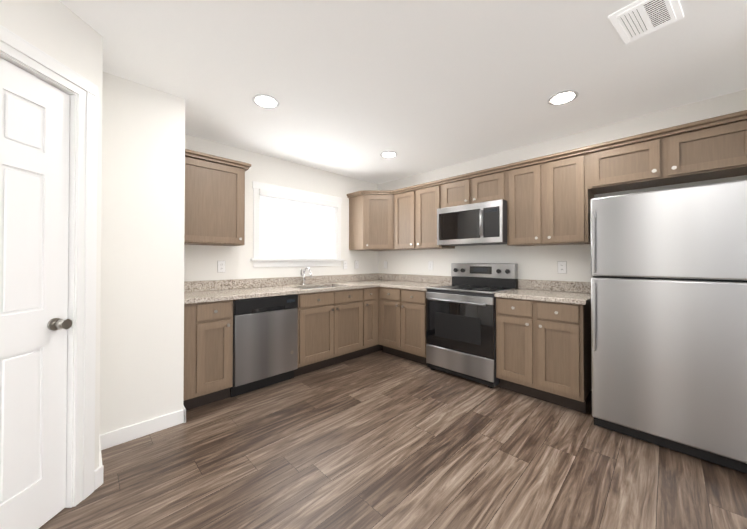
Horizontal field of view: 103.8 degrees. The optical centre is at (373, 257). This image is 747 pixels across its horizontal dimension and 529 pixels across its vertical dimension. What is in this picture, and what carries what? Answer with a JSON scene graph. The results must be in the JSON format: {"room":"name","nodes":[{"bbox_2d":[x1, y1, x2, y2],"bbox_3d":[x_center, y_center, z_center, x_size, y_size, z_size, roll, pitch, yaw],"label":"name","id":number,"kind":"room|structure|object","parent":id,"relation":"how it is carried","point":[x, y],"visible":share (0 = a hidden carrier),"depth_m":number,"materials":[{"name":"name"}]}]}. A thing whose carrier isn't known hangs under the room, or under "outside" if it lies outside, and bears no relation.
{"room":"kitchen","nodes":[
{"label":"kitchen","id":0,"kind":"room"},
{"bbox_2d":[0,0,102,469],"bbox_3d":[-1.553,-0.012,-0.406,0.120,2.446,4.002,0,-1,0],"label":"wall","id":1,"kind":"structure","parent":0,"point":[59,31],"depth_m":1.45,"materials":[{"name":"white paint"}]},
{"bbox_2d":[0,57,71,528],"bbox_3d":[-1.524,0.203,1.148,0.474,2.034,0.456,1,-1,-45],"label":"pantry door","id":2,"kind":"structure","parent":1,"relation":"in","point":[35,323],"depth_m":1.30,"materials":[{"name":"white wood"}]},
{"bbox_2d":[0,25,97,507],"bbox_3d":[-1.539,0.151,1.142,0.138,2.150,0.830,0,-1,0],"label":"door frame","id":3,"kind":"structure","parent":1,"relation":"attached to","point":[28,57],"depth_m":1.47,"materials":[{"name":"white wood"}]},
{"bbox_2d":[94,434,103,489],"bbox_3d":[-1.602,1.182,1.700,0.037,0.100,0.396,1,-1,-45],"label":"baseboard","id":4,"kind":"structure","parent":1,"relation":"attached to","point":[98,474],"depth_m":1.58,"materials":[{"name":"white wood"}]},
{"bbox_2d":[99,72,184,434],"bbox_3d":[-1.892,0.014,2.256,0.595,2.446,0.710,1,-1,-45],"label":"wall","id":5,"kind":"structure","parent":0,"point":[142,267],"depth_m":2.03,"materials":[{"name":"white paint"}]},
{"bbox_2d":[103,406,185,448],"bbox_3d":[-1.597,1.185,2.042,0.489,0.100,0.036,1,-1,-45],"label":"baseboard","id":6,"kind":"structure","parent":5,"relation":"attached to","point":[130,433],"depth_m":2.02,"materials":[{"name":"white wood"}]},
{"bbox_2d":[184,134,377,280],"bbox_3d":[-1.162,0.027,3.567,3.600,2.446,0.120,1,-1,-45],"label":"wall","id":7,"kind":"structure","parent":0,"point":[200,262],"depth_m":3.39,"materials":[{"name":"white paint"}]},
{"bbox_2d":[184,149,250,245],"bbox_3d":[-1.574,-0.535,2.823,0.645,0.812,0.358,1,-1,-45],"label":"upper cabinet","id":8,"kind":"object","parent":7,"relation":"attached to","point":[214,200],"visible":0.83,"depth_m":2.72,"materials":[{"name":"brown wood"}]},
{"bbox_2d":[217,261,224,271],"bbox_3d":[-1.585,0.089,3.053,0.077,0.121,0.009,1,-1,-45],"label":"electrical outlet plate","id":9,"kind":"object","parent":7,"relation":"attached to","point":[220,264],"depth_m":3.05,"materials":[{"name":"grey plastic"}]},
{"bbox_2d":[250,181,343,266],"bbox_3d":[-0.945,-0.373,3.764,1.310,0.970,0.190,1,-1,-45],"label":"window unit","id":10,"kind":"structure","parent":7,"relation":"in","point":[295,228],"depth_m":3.68,"materials":[{"name":"white"}]},
{"bbox_2d":[343,261,346,268],"bbox_3d":[-0.406,0.101,4.225,0.077,0.121,0.009,1,-1,-45],"label":"electrical outlet plate","id":11,"kind":"object","parent":7,"relation":"attached to","point":[344,262],"depth_m":4.22,"materials":[{"name":"grey plastic"}]},
{"bbox_2d":[183,287,382,409],"bbox_3d":[-0.702,0.811,3.474,2.819,0.873,0.645,1,-1,-45],"label":"base cabinet","id":12,"kind":"object","parent":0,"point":[337,327],"depth_m":3.05,"materials":[{"name":"brown wood"}]},
{"bbox_2d":[184,267,409,303],"bbox_3d":[-0.698,0.342,3.477,2.823,0.462,0.654,1,-1,-45],"label":"countertop","id":13,"kind":"structure","parent":12,"relation":"on","point":[232,289],"depth_m":3.18,"materials":[{"name":"beige stone"}]},
{"bbox_2d":[300,267,311,284],"bbox_3d":[-0.826,0.224,3.594,0.076,0.224,0.194,1,-1,-45],"label":"faucet","id":14,"kind":"object","parent":13,"relation":"on","point":[301,274],"depth_m":3.62,"materials":[{"name":"silver metal"}]},
{"bbox_2d":[39,350,746,528],"bbox_3d":[-0.054,1.270,0.475,6.730,0.100,6.410,1,-1,-45],"label":"floor","id":15,"kind":"structure","parent":0,"point":[380,439],"depth_m":1.71,"materials":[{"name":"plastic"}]},
{"bbox_2d":[230,294,297,396],"bbox_3d":[-1.185,0.807,2.962,0.620,0.870,0.574,1,-1,-45],"label":"dishwasher","id":16,"kind":"object","parent":15,"relation":"on","point":[265,341],"visible":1,"depth_m":2.73,"materials":[{"name":"grey metal"}]},
{"bbox_2d":[379,287,426,364],"bbox_3d":[0.546,0.814,3.782,0.619,0.872,0.770,1,-1,-45],"label":"base cabinet","id":17,"kind":"object","parent":15,"relation":"on","point":[402,312],"depth_m":3.54,"materials":[{"name":"brown wood"}]},
{"bbox_2d":[380,275,451,290],"bbox_3d":[0.551,0.306,3.753,0.663,0.140,0.716,1,-1,-45],"label":"countertop","id":18,"kind":"structure","parent":17,"relation":"on","point":[411,282],"depth_m":3.90,"materials":[{"name":"beige stone"}]},
{"bbox_2d":[425,263,517,387],"bbox_3d":[1.059,0.654,3.208,0.686,1.185,0.762,1,-1,-45],"label":"range","id":19,"kind":"object","parent":15,"relation":"on","point":[461,325],"visible":0.96,"depth_m":3.03,"materials":[{"name":"grey"}]},
{"bbox_2d":[496,297,591,413],"bbox_3d":[1.600,0.803,2.722,0.619,0.872,0.680,1,-1,-45],"label":"base cabinet","id":20,"kind":"object","parent":15,"relation":"on","point":[543,350],"depth_m":2.46,"materials":[{"name":"brown wood"}]},
{"bbox_2d":[494,279,590,304],"bbox_3d":[1.604,0.296,2.714,0.634,0.140,0.706,1,-1,-45],"label":"countertop","id":21,"kind":"structure","parent":20,"relation":"on","point":[572,292],"depth_m":2.76,"materials":[{"name":"beige stone"}]},
{"bbox_2d":[590,180,746,473],"bbox_3d":[2.106,0.402,2.062,0.779,1.667,0.830,1,-1,-45],"label":"refrigerator","id":22,"kind":"object","parent":15,"relation":"on","point":[669,319],"visible":0.98,"depth_m":1.82,"materials":[{"name":"grey metal"}]},
{"bbox_2d":[59,0,746,183],"bbox_3d":[-0.054,-1.276,0.500,6.730,0.100,6.410,1,-1,-45],"label":"ceiling","id":23,"kind":"structure","parent":0,"point":[355,88],"depth_m":1.87,"materials":[{"name":"white paint"}]},
{"bbox_2d":[252,94,278,108],"bbox_3d":[-0.827,-1.202,2.248,0.196,0.013,0.196,1,-1,-45],"label":"recessed light","id":24,"kind":"object","parent":23,"relation":"in","point":[265,101],"visible":1,"depth_m":2.24,"materials":[{"name":"white"}]},
{"bbox_2d":[380,151,396,157],"bbox_3d":[0.174,-1.192,3.369,0.196,0.013,0.196,1,-1,-45],"label":"recessed light","id":25,"kind":"object","parent":23,"relation":"in","point":[388,154],"visible":0.98,"depth_m":3.35,"materials":[{"name":"white"}]},
{"bbox_2d":[548,90,578,104],"bbox_3d":[1.422,-1.203,2.199,0.196,0.013,0.196,1,-1,-45],"label":"recessed light","id":26,"kind":"object","parent":23,"relation":"in","point":[562,97],"visible":1,"depth_m":2.18,"materials":[{"name":"white"}]},
{"bbox_2d":[608,0,683,43],"bbox_3d":[1.370,-1.210,1.470,0.310,0.011,0.230,0,-1,-37],"label":"ceiling vent","id":27,"kind":"object","parent":23,"relation":"in","point":[635,20],"visible":1,"depth_m":1.47,"materials":[{"name":"white metal"}]},
{"bbox_2d":[378,89,746,390],"bbox_3d":[1.475,0.025,3.382,0.120,2.446,3.860,1,-1,-45],"label":"wall","id":28,"kind":"structure","parent":0,"point":[537,262],"depth_m":3.01,"materials":[{"name":"white paint"}]},
{"bbox_2d":[347,190,390,249],"bbox_3d":[0.071,-0.520,4.281,0.608,0.810,0.608,1,-1,-45],"label":"upper cabinet","id":29,"kind":"object","parent":28,"relation":"attached to","point":[369,210],"depth_m":4.06,"materials":[{"name":"brown wood"}]},
{"bbox_2d":[391,182,454,249],"bbox_3d":[0.614,-0.511,3.897,0.378,0.784,0.825,1,-1,-45],"label":"upper cabinet","id":30,"kind":"object","parent":28,"relation":"attached to","point":[413,208],"depth_m":3.79,"materials":[{"name":"brown wood"}]},
{"bbox_2d":[428,261,432,269],"bbox_3d":[0.777,0.105,3.990,0.009,0.121,0.077,1,-1,-45],"label":"electrical outlet plate","id":31,"kind":"object","parent":28,"relation":"attached to","point":[430,263],"depth_m":3.99,"materials":[{"name":"grey plastic"}]},
{"bbox_2d":[443,166,506,207],"bbox_3d":[1.193,-0.745,3.355,0.323,0.327,0.762,1,-1,-45],"label":"upper cabinet","id":32,"kind":"object","parent":28,"relation":"attached to","point":[488,185],"depth_m":3.19,"materials":[{"name":"brown wood"}]},
{"bbox_2d":[437,199,506,245],"bbox_3d":[1.145,-0.366,3.304,0.456,0.427,0.758,1,-1,-45],"label":"microwave","id":33,"kind":"object","parent":32,"relation":"attached to","point":[480,223],"visible":1,"depth_m":3.12,"materials":[{"name":"grey metal"}]},
{"bbox_2d":[507,146,594,245],"bbox_3d":[1.699,-0.521,2.844,0.323,0.784,0.674,1,-1,-45],"label":"upper cabinet","id":34,"kind":"object","parent":28,"relation":"attached to","point":[547,198],"depth_m":2.69,"materials":[{"name":"brown wood"}]},
{"bbox_2d":[558,261,566,273],"bbox_3d":[1.865,0.094,2.895,0.009,0.121,0.077,1,-1,-45],"label":"electrical outlet plate","id":35,"kind":"object","parent":28,"relation":"attached to","point":[562,266],"depth_m":2.89,"materials":[{"name":"grey plastic"}]},
{"bbox_2d":[591,114,746,194],"bbox_3d":[2.263,-0.755,2.279,0.323,0.327,0.926,1,-1,-45],"label":"upper cabinet","id":36,"kind":"object","parent":28,"relation":"attached to","point":[703,151],"depth_m":2.14,"materials":[{"name":"brown wood"}]}
]}

